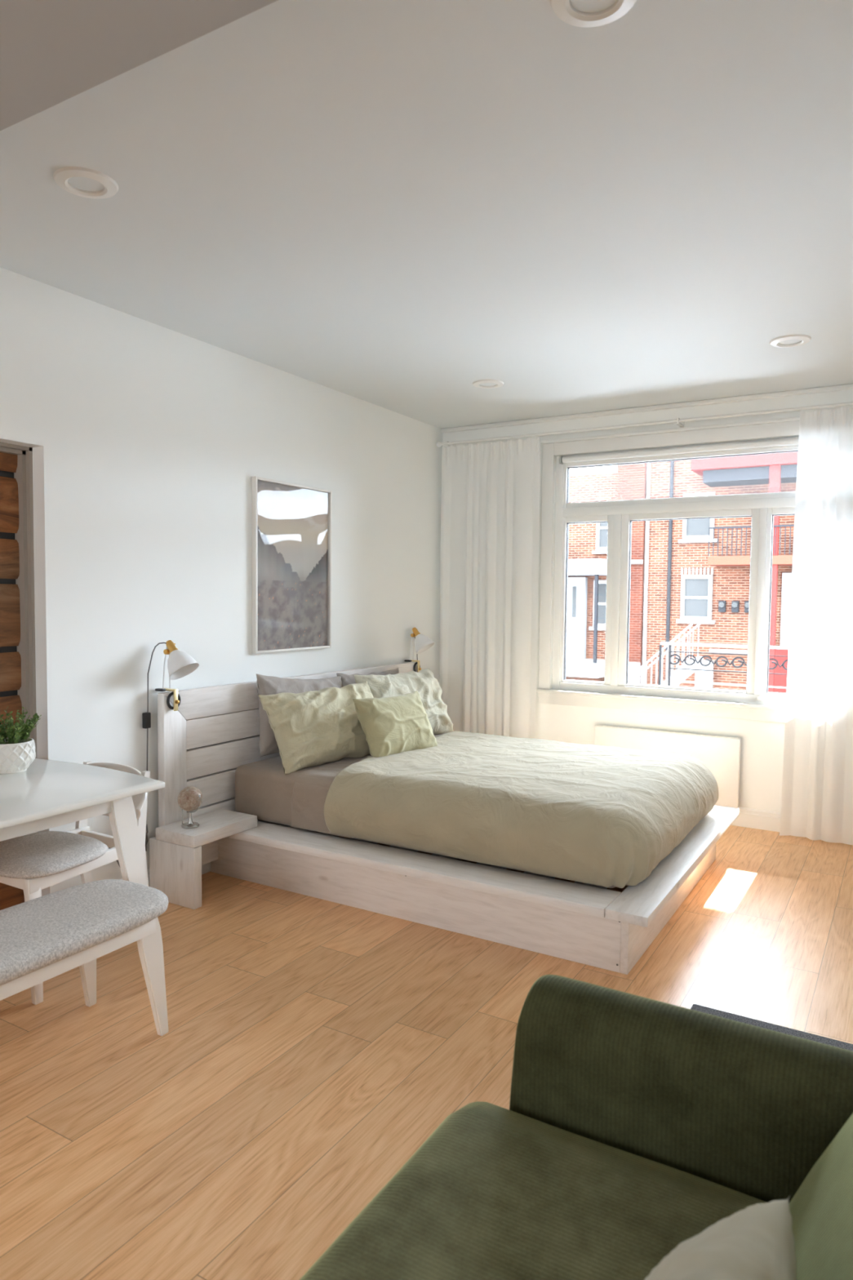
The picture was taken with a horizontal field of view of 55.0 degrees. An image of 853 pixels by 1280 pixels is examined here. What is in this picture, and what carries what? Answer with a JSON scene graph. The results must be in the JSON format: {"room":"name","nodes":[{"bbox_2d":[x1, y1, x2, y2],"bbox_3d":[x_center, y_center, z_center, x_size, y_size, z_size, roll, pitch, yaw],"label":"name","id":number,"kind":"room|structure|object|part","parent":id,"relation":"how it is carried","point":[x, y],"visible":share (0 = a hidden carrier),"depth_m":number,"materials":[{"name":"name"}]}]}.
{"room":"studio apartment","nodes":[
{"label":"studio apartment","id":0,"kind":"room"},
{"bbox_2d":[0,452,24,910],"bbox_3d":[-2.242,0.007,2.656,0.174,2.700,2.700,2,4,31],"label":"wall","id":1,"kind":"structure","parent":0,"point":[10,611],"depth_m":3.38,"materials":[{"name":"brown wood"}]},
{"bbox_2d":[0,0,277,130],"bbox_3d":[-1.773,-1.136,-0.442,3.450,0.219,4.745,2,4,31],"label":"ceiling","id":2,"kind":"structure","parent":0,"point":[52,52],"depth_m":1.52,"materials":[{"name":"grey paint"}]},
{"bbox_2d":[0,266,442,896],"bbox_3d":[-2.196,-0.065,2.427,0.120,2.669,9.160,2,4,31],"label":"wall","id":3,"kind":"structure","parent":0,"point":[148,440],"depth_m":3.90,"materials":[{"name":"white paint"}]},
{"bbox_2d":[0,442,36,758],"bbox_3d":[-2.107,0.221,2.740,0.115,2.066,1.765,2,4,31],"label":"trim","id":4,"kind":"structure","parent":3,"relation":"attached to","point":[23,475],"depth_m":3.40,"materials":[{"name":"beige paint"}]},
{"bbox_2d":[87,817,92,831],"bbox_3d":[-1.474,0.831,3.560,0.035,0.115,0.070,2,4,31],"label":"wall outlet","id":5,"kind":"object","parent":3,"relation":"attached to","point":[89,820],"visible":0.03,"depth_m":3.58,"materials":[{"name":"white plastic"}]},
{"bbox_2d":[119,829,312,886],"bbox_3d":[-0.739,1.099,4.842,0.014,0.118,3.271,2,4,31],"label":"baseboard","id":6,"kind":"structure","parent":3,"relation":"attached to","point":[206,868],"depth_m":4.17,"materials":[{"name":"white paint"}]},
{"bbox_2d":[251,475,332,653],"bbox_3d":[-0.757,-0.413,4.689,0.030,0.949,0.668,2,4,31],"label":"framed picture","id":7,"kind":"object","parent":3,"relation":"attached to","point":[292,522],"visible":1,"depth_m":4.67,"materials":[{"name":"white"}]},
{"bbox_2d":[0,0,852,428],"bbox_3d":[-0.677,-1.391,1.395,3.690,0.120,9.280,2,4,31],"label":"ceiling","id":8,"kind":"structure","parent":0,"point":[399,206],"depth_m":2.58,"materials":[{"name":"white paint"}]},
{"bbox_2d":[53,166,118,199],"bbox_3d":[-1.036,-1.387,2.496,0.184,0.013,0.184,2,4,31],"label":"recessed light","id":9,"kind":"object","parent":8,"relation":"in","point":[84,182],"visible":1,"depth_m":2.48,"materials":[{"name":"white paint"}]},
{"bbox_2d":[472,379,503,388],"bbox_3d":[0.361,-1.494,4.792,0.184,0.013,0.184,2,4,31],"label":"recessed light","id":10,"kind":"object","parent":8,"relation":"in","point":[484,384],"visible":1,"depth_m":4.77,"materials":[{"name":"white paint"}]},
{"bbox_2d":[550,0,636,27],"bbox_3d":[0.348,-1.331,1.697,0.184,0.013,0.184,2,4,31],"label":"recessed light","id":11,"kind":"object","parent":8,"relation":"in","point":[580,13],"visible":1,"depth_m":1.74,"materials":[{"name":"white paint"}]},
{"bbox_2d":[769,334,811,347],"bbox_3d":[1.751,-1.435,3.945,0.184,0.013,0.184,2,4,31],"label":"recessed light","id":12,"kind":"object","parent":8,"relation":"in","point":[790,340],"visible":1,"depth_m":3.93,"materials":[{"name":"white paint"}]},
{"bbox_2d":[0,825,852,1279],"bbox_3d":[-0.826,1.388,1.613,3.970,0.120,9.280,2,4,31],"label":"floor","id":13,"kind":"structure","parent":0,"point":[311,1047],"depth_m":2.58,"materials":[{"name":"brown wood"}]},
{"bbox_2d":[0,760,150,1004],"bbox_3d":[-1.413,0.880,3.150,0.536,0.721,0.613,2,4,31],"label":"dining chair","id":14,"kind":"object","parent":13,"relation":"on","point":[33,863],"visible":0.53,"depth_m":3.02,"materials":[{"name":"white wood"}]},
{"bbox_3d":[-1.538,0.839,2.935,0.370,0.044,0.020,2,4,31],"label":"cross rail","id":15,"kind":"part","parent":14,"relation":"part of","materials":[{"name":"white paint"}]},
{"bbox_3d":[-1.358,1.040,2.843,0.056,0.436,0.050,2,4,31],"label":"leg","id":16,"kind":"part","parent":14,"relation":"part of","materials":[{"name":"white paint"}]},
{"bbox_3d":[-1.258,0.834,3.050,0.020,0.057,0.518,2,3,26],"label":"rail","id":17,"kind":"part","parent":14,"relation":"part of","materials":[{"name":"white paint"}]},
{"bbox_3d":[-1.572,0.821,3.236,0.020,0.057,0.518,3,4,36],"label":"rail","id":18,"kind":"part","parent":14,"relation":"part of","materials":[{"name":"white paint"}]},
{"bbox_3d":[-1.435,0.868,3.462,0.022,0.712,0.097,2,4,31],"label":"leg","id":19,"kind":"part","parent":14,"relation":"part of","materials":[{"name":"white paint"}]},
{"bbox_3d":[-1.299,0.820,3.339,0.310,0.044,0.020,2,4,31],"label":"cross rail","id":20,"kind":"part","parent":14,"relation":"part of","materials":[{"name":"white paint"}]},
{"bbox_3d":[-1.300,0.617,3.323,0.536,0.212,0.131,2,4,31],"label":"backrest","id":21,"kind":"part","parent":14,"relation":"part of","materials":[{"name":"white paint"}]},
{"bbox_3d":[-1.129,0.880,3.281,0.022,0.712,0.097,2,4,31],"label":"leg","id":22,"kind":"part","parent":14,"relation":"part of","materials":[{"name":"white paint"}]},
{"bbox_2d":[0,758,164,896],"bbox_3d":[-1.627,0.892,2.509,0.820,0.760,1.492,2,4,31],"label":"dining table","id":23,"kind":"object","parent":13,"relation":"on","point":[49,793],"visible":0.72,"depth_m":2.82,"materials":[{"name":"white paint"}]},
{"bbox_2d":[0,706,41,773],"bbox_3d":[-1.540,0.367,3.027,0.208,0.235,0.228,-2,4,-44],"label":"potted plant","id":24,"kind":"object","parent":23,"relation":"on","point":[17,751],"visible":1,"depth_m":3.00,"materials":[{"name":"green plant"}]},
{"bbox_3d":[-1.540,0.429,3.035,0.167,0.112,0.167,2,4,31],"label":"pot","id":25,"kind":"part","parent":24,"relation":"part of","materials":[{"name":"white ceramic"}]},
{"bbox_3d":[-1.042,0.888,2.914,0.187,0.738,0.060,-2,4,-40],"label":"leg","id":26,"kind":"part","parent":23,"relation":"part of","materials":[{"name":"white paint"}]},
{"bbox_2d":[0,879,168,1035],"bbox_3d":[-1.297,1.062,2.189,0.421,0.462,1.331,2,4,31],"label":"bench","id":27,"kind":"object","parent":13,"relation":"on","point":[44,938],"visible":1,"depth_m":2.45,"materials":[{"name":"grey fabric"}]},
{"bbox_3d":[-1.145,1.062,2.767,0.060,0.404,0.139,1,3,4],"label":"leg","id":28,"kind":"part","parent":27,"relation":"part of","materials":[{"name":"white paint"}]},
{"bbox_3d":[-0.867,1.074,2.598,0.033,0.404,0.120,2,4,31],"label":"leg","id":29,"kind":"part","parent":27,"relation":"part of","materials":[{"name":"white paint"}]},
{"bbox_2d":[149,808,257,909],"bbox_3d":[-1.064,1.034,3.934,0.293,0.337,0.415,2,4,31],"label":"nightstand","id":30,"kind":"object","parent":13,"relation":"on","point":[175,851],"visible":0.91,"depth_m":3.76,"materials":[{"name":"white wood"}]},
{"bbox_3d":[-1.158,1.070,3.778,0.293,0.281,0.048,2,4,31],"label":"leg","id":31,"kind":"part","parent":30,"relation":"part of","materials":[{"name":"white wood"}]},
{"bbox_2d":[177,786,203,828],"bbox_3d":[-1.101,0.776,3.818,0.114,0.188,0.114,-1,3,-29],"label":"desk globe","id":32,"kind":"object","parent":30,"relation":"on","point":[190,798],"visible":1,"depth_m":3.78,"materials":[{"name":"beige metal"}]},
{"bbox_3d":[-1.091,0.788,3.813,0.108,0.150,0.015,2,3,24],"label":"meridian arm","id":33,"kind":"part","parent":32,"relation":"part of","materials":[{"name":"silver metal"}]},
{"bbox_3d":[-1.045,0.895,3.916,0.251,0.056,0.415,2,4,31],"label":"shelf","id":34,"kind":"part","parent":30,"relation":"part of","materials":[{"name":"white wood"}]},
{"bbox_2d":[157,662,739,974],"bbox_3d":[0.283,0.719,4.289,2.273,0.957,2.307,2,4,31],"label":"platform bed","id":35,"kind":"object","parent":13,"relation":"on","point":[214,731],"visible":0.46,"depth_m":3.68,"materials":[{"name":"white wood"}]},
{"bbox_2d":[142,640,199,851],"bbox_3d":[-1.188,0.494,3.842,0.220,0.985,0.201,2,4,31],"label":"lamp","id":36,"kind":"object","parent":35,"relation":"attached to","point":[180,664],"depth_m":3.82,"materials":[{"name":"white metal"}]},
{"bbox_2d":[142,712,151,728],"bbox_3d":[-1.303,0.374,3.815,0.024,0.073,0.032,2,4,31],"label":"switch","id":37,"kind":"object","parent":36,"relation":"attached to","point":[146,717],"depth_m":3.80,"materials":[{"name":"black plastic"}]},
{"bbox_2d":[145,823,148,847],"bbox_3d":[-1.319,0.908,3.803,0.007,0.138,0.065,2,4,31],"label":"cable bundle","id":38,"kind":"object","parent":36,"relation":"attached to","point":[146,833],"visible":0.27,"depth_m":3.82,"materials":[{"name":"grey plastic"}]},
{"bbox_3d":[-1.272,0.497,3.847,0.119,0.976,0.036,-2,4,-41],"label":"cord","id":39,"kind":"part","parent":36,"relation":"part of","materials":[{"name":"black plastic"}]},
{"bbox_3d":[-1.223,0.130,3.862,0.016,0.211,0.048,2,4,31],"label":"arm","id":40,"kind":"part","parent":36,"relation":"part of","materials":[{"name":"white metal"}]},
{"bbox_2d":[165,640,177,653],"bbox_3d":[-1.193,0.035,3.849,0.063,0.069,0.050,2,4,31],"label":"socket","id":41,"kind":"object","parent":36,"relation":"attached to","point":[171,648],"depth_m":3.83,"materials":[{"name":"gold metal"}]},
{"bbox_3d":[-1.191,0.285,3.861,0.014,0.086,0.082,2,4,31],"label":"spring handle","id":42,"kind":"part","parent":36,"relation":"part of","materials":[{"name":"black plastic"}]},
{"bbox_3d":[-1.138,0.116,3.825,0.144,0.144,0.148,2,4,31],"label":"lamp shade","id":43,"kind":"part","parent":36,"relation":"part of","materials":[{"name":"white metal"}]},
{"bbox_3d":[-0.656,0.273,4.825,0.044,0.142,2.305,2,4,31],"label":"headboard rail","id":44,"kind":"part","parent":35,"relation":"part of","materials":[{"name":"white wood"}]},
{"bbox_3d":[-0.176,1.106,3.665,2.140,0.240,0.036,2,4,31],"label":"panel","id":45,"kind":"part","parent":35,"relation":"part of","materials":[{"name":"white wood"}]},
{"bbox_2d":[404,627,435,672],"bbox_3d":[-0.042,0.079,5.739,0.208,0.334,0.148,2,4,31],"label":"lamp","id":46,"kind":"object","parent":35,"relation":"attached to","point":[423,642],"visible":0.91,"depth_m":5.72,"materials":[{"name":"white metal"}]},
{"bbox_3d":[-0.099,0.041,5.757,0.016,0.211,0.048,2,4,31],"label":"arm","id":47,"kind":"part","parent":46,"relation":"part of","materials":[{"name":"white metal"}]},
{"bbox_2d":[412,627,420,636],"bbox_3d":[-0.069,-0.054,5.744,0.063,0.069,0.050,2,4,31],"label":"socket","id":48,"kind":"object","parent":46,"relation":"attached to","point":[415,633],"depth_m":5.73,"materials":[{"name":"gold metal"}]},
{"bbox_3d":[-0.067,0.197,5.756,0.014,0.086,0.082,2,4,31],"label":"spring handle","id":49,"kind":"part","parent":46,"relation":"part of","materials":[{"name":"black plastic"}]},
{"bbox_3d":[-0.014,0.027,5.720,0.144,0.144,0.148,2,4,31],"label":"lamp shade","id":50,"kind":"part","parent":46,"relation":"part of","materials":[{"name":"white fabric"}]},
{"bbox_2d":[235,755,615,888],"bbox_3d":[0.247,0.781,4.314,2.025,0.266,1.475,2,4,31],"label":"mattress","id":51,"kind":"object","parent":35,"relation":"on","point":[263,789],"visible":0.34,"depth_m":4.08,"materials":[{"name":"beige fabric"}]},
{"bbox_2d":[256,674,342,756],"bbox_3d":[-0.686,0.408,4.533,0.204,0.489,0.735,3,4,35],"label":"pillow","id":52,"kind":"object","parent":51,"relation":"on","point":[265,685],"visible":0.32,"depth_m":4.29,"materials":[{"name":"grey fabric"}]},
{"bbox_2d":[257,680,373,774],"bbox_3d":[-0.525,0.447,4.340,0.309,0.401,0.738,3,4,43],"label":"pillow","id":53,"kind":"object","parent":51,"relation":"on","point":[311,728],"visible":0.8,"depth_m":4.18,"materials":[{"name":"fabric"}]},
{"bbox_2d":[290,733,443,838],"bbox_3d":[-0.134,0.753,4.538,0.380,0.267,1.504,2,4,31],"label":"sheet","id":54,"kind":"object","parent":51,"relation":"on","point":[308,802],"visible":0.22,"depth_m":3.94,"materials":[{"name":"beige fabric"}]},
{"bbox_2d":[336,667,399,687],"bbox_3d":[-0.341,0.399,5.154,0.166,0.428,0.690,2,3,29],"label":"pillow","id":55,"kind":"object","parent":51,"relation":"on","point":[346,679],"visible":0.12,"depth_m":4.96,"materials":[{"name":"grey fabric"}]},
{"bbox_2d":[354,667,453,734],"bbox_3d":[-0.131,0.405,5.053,0.314,0.422,0.735,3,4,37],"label":"pillow","id":56,"kind":"object","parent":51,"relation":"on","point":[428,688],"visible":0.45,"depth_m":5.07,"materials":[{"name":"fabric"}]},
{"bbox_2d":[324,730,718,888],"bbox_3d":[0.537,0.755,4.144,1.592,0.308,1.629,2,4,31],"label":"duvet","id":57,"kind":"object","parent":51,"relation":"on","point":[606,816],"visible":0.98,"depth_m":3.59,"materials":[{"name":"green fabric"}]},
{"bbox_2d":[352,690,437,757],"bbox_3d":[-0.162,0.458,4.411,0.242,0.321,0.500,3,4,42],"label":"pillow","id":58,"kind":"object","parent":57,"relation":"on","point":[392,725],"visible":0.95,"depth_m":4.31,"materials":[{"name":"green fabric"}]},
{"bbox_3d":[1.160,1.113,3.793,0.030,0.240,1.617,2,4,31],"label":"foot panel","id":59,"kind":"part","parent":35,"relation":"part of","materials":[{"name":"white wood"}]},
{"bbox_2d":[299,974,852,1279],"bbox_3d":[-0.033,1.001,0.430,1.091,0.795,2.605,2,4,31],"label":"sofa","id":60,"kind":"object","parent":13,"relation":"on","point":[633,1126],"visible":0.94,"depth_m":1.38,"materials":[{"name":"green fabric"}]},
{"bbox_2d":[299,1101,767,1279],"bbox_3d":[-0.204,1.099,0.535,0.697,0.331,2.252,2,4,31],"label":"seat cushion","id":61,"kind":"object","parent":60,"relation":"on","point":[530,1190],"depth_m":1.33,"materials":[{"name":"green fabric"}]},
{"bbox_3d":[0.617,0.996,1.461,0.982,0.590,0.170,2,4,31],"label":"armrest","id":62,"kind":"part","parent":60,"relation":"part of","materials":[{"name":"green fabric"}]},
{"bbox_2d":[644,1195,795,1279],"bbox_3d":[0.200,0.803,0.798,0.272,0.506,0.537,2,3,28],"label":"throw pillow","id":63,"kind":"object","parent":60,"relation":"on","point":[756,1242],"visible":1,"depth_m":0.88,"materials":[{"name":"fabric"}]},
{"bbox_2d":[789,1113,852,1279],"bbox_3d":[0.164,0.809,0.304,0.336,0.395,2.245,2,4,31],"label":"cushion","id":64,"kind":"object","parent":60,"relation":"on","point":[821,1144],"depth_m":1.15,"materials":[{"name":"green fabric"}]},
{"bbox_2d":[690,1004,852,1051],"bbox_3d":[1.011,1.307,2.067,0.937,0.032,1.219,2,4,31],"label":"side table","id":65,"kind":"object","parent":13,"relation":"on","point":[833,1042],"visible":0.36,"depth_m":2.67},
{"bbox_2d":[442,389,852,812],"bbox_3d":[1.633,-0.183,5.387,3.690,2.669,0.160,2,4,31],"label":"wall","id":66,"kind":"structure","parent":0,"point":[762,749],"depth_m":5.30,"materials":[{"name":"white paint"}]},
{"bbox_2d":[436,401,852,447],"bbox_3d":[1.575,-1.361,5.201,3.435,0.080,0.125,2,4,31],"label":"curtain rod","id":67,"kind":"object","parent":66,"relation":"attached to","point":[680,422],"visible":0.94,"depth_m":5.21,"materials":[{"name":"white paint"}]},
{"bbox_2d":[439,437,540,738],"bbox_3d":[0.427,-0.150,5.865,0.784,2.513,0.060,2,4,31],"label":"curtain","id":68,"kind":"object","parent":67,"relation":"hanging from","point":[490,507],"visible":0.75,"depth_m":5.84,"materials":[{"name":"white fabric"}]},
{"bbox_2d":[779,406,852,844],"bbox_3d":[2.547,-0.065,4.620,0.952,2.517,0.059,2,4,31],"label":"curtain","id":69,"kind":"object","parent":67,"relation":"hanging from","point":[817,794],"visible":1,"depth_m":4.77,"materials":[{"name":"white fabric"}]},
{"bbox_2d":[440,383,852,432],"bbox_3d":[1.597,-1.497,5.234,3.450,0.028,0.035,2,4,31],"label":"trim","id":70,"kind":"structure","parent":66,"relation":"attached to","point":[843,387],"depth_m":5.27,"materials":[{"name":"white paint"}]},
{"bbox_2d":[536,416,799,723],"bbox_3d":[1.722,-0.434,5.279,2.105,1.835,0.175,2,4,31],"label":"window","id":71,"kind":"structure","parent":66,"relation":"in","point":[755,703],"depth_m":5.43,"materials":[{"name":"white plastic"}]},
{"bbox_3d":[1.110,-0.263,5.691,0.404,1.207,0.065,2,4,31],"label":"sash","id":72,"kind":"part","parent":71,"relation":"part of","materials":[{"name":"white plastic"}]},
{"bbox_3d":[1.690,0.433,5.286,2.105,0.102,0.085,2,4,31],"label":"sill","id":73,"kind":"part","parent":71,"relation":"part of","materials":[{"name":"white paint"}]},
{"bbox_2d":[559,437,799,464],"bbox_3d":[1.710,-1.212,5.206,1.824,0.055,0.046,2,4,31],"label":"roller blind","id":74,"kind":"object","parent":71,"relation":"attached to","point":[562,460],"visible":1,"depth_m":5.23,"materials":[{"name":"white fabric"}]},
{"bbox_3d":[1.734,-1.047,5.284,1.814,0.328,0.065,2,4,31],"label":"sash","id":75,"kind":"part","parent":71,"relation":"part of","materials":[{"name":"white plastic"}]},
{"bbox_3d":[1.699,-0.239,5.343,0.876,1.207,0.065,2,4,31],"label":"sash","id":76,"kind":"part","parent":71,"relation":"part of","materials":[{"name":"white plastic"}]},
{"bbox_3d":[2.102,0.362,5.068,0.120,0.035,0.045,2,4,31],"label":"crank handle","id":77,"kind":"part","parent":71,"relation":"part of","materials":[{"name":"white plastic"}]},
{"bbox_3d":[2.301,-0.214,4.987,0.499,1.207,0.065,2,4,31],"label":"sash","id":78,"kind":"part","parent":71,"relation":"part of","materials":[{"name":"white plastic"}]},
{"bbox_2d":[595,724,741,808],"bbox_3d":[1.555,0.811,5.351,0.933,0.436,0.062,2,4,31],"label":"wall heater","id":79,"kind":"object","parent":66,"relation":"attached to","point":[721,755],"visible":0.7,"depth_m":5.21,"materials":[{"name":"white metal"}]},
{"bbox_2d":[597,724,738,738],"bbox_3d":[1.552,0.596,5.330,0.905,0.004,0.028,2,4,31],"label":"grille","id":80,"kind":"object","parent":79,"relation":"attached to","point":[601,727],"depth_m":5.33,"materials":[{"name":"white paint"}]},
{"bbox_2d":[715,804,780,831],"bbox_3d":[1.576,1.095,5.380,3.450,0.118,0.014,2,4,31],"label":"baseboard","id":81,"kind":"structure","parent":66,"relation":"attached to","point":[747,817],"depth_m":5.09,"materials":[{"name":"white paint"}]},
{"bbox_3d":[2.778,1.339,5.710,4.800,0.140,1.440,2,4,31],"label":"floor","id":82,"kind":"structure","parent":0,"visible":0},
{"bbox_2d":[657,641,788,688],"bbox_3d":[3.384,0.664,6.041,3.343,1.180,0.044,2,4,31],"label":"balcony railing","id":83,"kind":"object","parent":82,"relation":"on","point":[669,644],"visible":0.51,"depth_m":6.66,"materials":[{"name":"grey metal"}]},
{"bbox_3d":[1.953,0.616,6.887,0.016,1.158,0.020,2,4,31],"label":"post","id":84,"kind":"part","parent":83,"relation":"part of","materials":[{"name":"black"}]},
{"bbox_3d":[2.021,0.619,6.847,0.016,1.158,0.020,2,4,31],"label":"post","id":85,"kind":"part","parent":83,"relation":"part of","materials":[{"name":"black"}]},
{"bbox_3d":[3.395,0.086,6.007,3.330,0.022,0.044,2,4,31],"label":"rail","id":86,"kind":"part","parent":83,"relation":"part of","materials":[{"name":"grey"}]},
{"bbox_3d":[3.424,0.398,6.005,3.255,0.012,0.012,2,4,31],"label":"rail","id":87,"kind":"part","parent":83,"relation":"part of","materials":[{"name":"grey"}]},
{"bbox_3d":[3.425,0.294,5.999,3.255,0.008,0.012,2,4,31],"label":"rail","id":88,"kind":"part","parent":83,"relation":"part of","materials":[{"name":"black"}]},
{"bbox_3d":[3.426,0.154,5.992,3.255,0.008,0.012,2,4,31],"label":"rail","id":89,"kind":"part","parent":83,"relation":"part of","materials":[{"name":"black"}]},
{"label":"outside","id":90,"kind":"structure","parent":0,"visible":0},
{"bbox_3d":[11.606,3.276,25.896,60.000,0.200,44.700,2,4,31],"label":"ground","id":91,"kind":"structure","parent":90,"visible":0},
{"bbox_2d":[565,472,617,681],"bbox_3d":[4.703,-1.223,28.208,4.450,8.400,5.400,2,4,31],"label":"house","id":92,"kind":"structure","parent":91,"relation":"on","point":[588,542],"depth_m":26.46,"materials":[{"name":"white brick"}]},
{"bbox_2d":[572,586,576,617],"bbox_3d":[4.796,-1.239,26.623,0.120,1.000,0.030,2,4,31],"label":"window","id":93,"kind":"structure","parent":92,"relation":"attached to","point":[574,588],"depth_m":26.61,"materials":[{"name":"grey glass"}]},
{"bbox_3d":[5.155,-0.620,24.944,0.090,2.750,0.100,2,4,31],"label":"porch post","id":94,"kind":"part","parent":92,"relation":"part of","materials":[{"name":"black"}]},
{"bbox_3d":[5.676,-1.165,26.337,0.410,1.280,0.010,2,4,31],"label":"pane","id":95,"kind":"part","parent":92,"relation":"part of","materials":[{"name":"grey glass"}]},
{"bbox_3d":[5.722,-3.585,26.196,0.360,1.230,0.010,2,4,31],"label":"pane","id":96,"kind":"part","parent":92,"relation":"part of","materials":[{"name":"grey glass"}]},
{"bbox_2d":[616,462,647,684],"bbox_3d":[7.198,-1.738,27.054,0.880,9.600,4.800,2,4,31],"label":"brick house","id":97,"kind":"structure","parent":91,"relation":"on","point":[631,478],"depth_m":25.36,"materials":[{"name":"red brick"}]},
{"bbox_2d":[628,622,703,686],"bbox_3d":[6.627,0.978,23.210,2.100,2.970,1.088,2,4,31],"label":"staircase","id":98,"kind":"structure","parent":91,"relation":"on","point":[678,674],"depth_m":22.81,"materials":[{"name":"grey paint"}]},
{"bbox_2d":[641,451,798,693],"bbox_3d":[11.814,-1.831,24.021,10.100,10.200,5.300,2,4,31],"label":"brick house","id":99,"kind":"structure","parent":91,"relation":"on","point":[691,566],"depth_m":24.38,"materials":[{"name":"red brick"}]},
{"bbox_3d":[6.807,-1.953,25.373,0.100,10.200,0.070,2,4,31],"label":"corner trim","id":100,"kind":"part","parent":99,"relation":"part of","materials":[{"name":"white wood"}]},
{"bbox_3d":[8.123,-1.276,24.648,0.690,1.130,0.010,2,4,31],"label":"pane","id":101,"kind":"part","parent":99,"relation":"part of","materials":[{"name":"grey glass"}]},
{"bbox_3d":[8.147,-3.707,24.520,0.690,1.160,0.010,2,4,31],"label":"pane","id":102,"kind":"part","parent":99,"relation":"part of","materials":[{"name":"grey glass"}]},
{"bbox_3d":[8.303,1.711,24.553,0.470,2.200,0.250,2,4,31],"label":"basement panel","id":103,"kind":"part","parent":99,"relation":"part of","materials":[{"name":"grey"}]},
{"bbox_2d":[718,600,726,612],"bbox_3d":[8.727,-0.991,24.206,0.200,0.340,0.193,2,4,31],"label":"meter","id":104,"kind":"object","parent":99,"relation":"attached to","point":[722,604],"visible":1,"depth_m":24.17,"materials":[{"name":"black metal"}]},
{"bbox_2d":[731,600,739,612],"bbox_3d":[9.045,-0.977,24.018,0.200,0.340,0.193,2,4,31],"label":"meter","id":105,"kind":"object","parent":99,"relation":"attached to","point":[735,604],"visible":1,"depth_m":23.99,"materials":[{"name":"grey metal"}]},
{"bbox_2d":[744,600,748,613],"bbox_3d":[9.355,-0.965,23.835,0.200,0.340,0.193,2,4,31],"label":"meter","id":106,"kind":"object","parent":99,"relation":"attached to","point":[746,602],"visible":0.6,"depth_m":23.84,"materials":[{"name":"grey metal"}]},
{"bbox_3d":[10.586,-2.690,21.765,5.980,0.810,0.040,2,4,31],"label":"balcony railing","id":107,"kind":"part","parent":99,"relation":"part of","materials":[{"name":"black"}]},
{"bbox_3d":[9.507,-1.627,22.560,0.270,6.300,0.140,2,4,31],"label":"balcony post","id":108,"kind":"part","parent":99,"relation":"part of","materials":[{"name":"red"}]},
{"bbox_3d":[10.163,0.838,23.421,0.860,1.300,0.170,2,4,31],"label":"door","id":109,"kind":"part","parent":99,"relation":"part of","materials":[{"name":"red"}]},
{"bbox_3d":[10.344,-0.855,23.275,0.480,2.100,0.120,2,4,31],"label":"door","id":110,"kind":"part","parent":99,"relation":"part of","materials":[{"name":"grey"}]}
]}

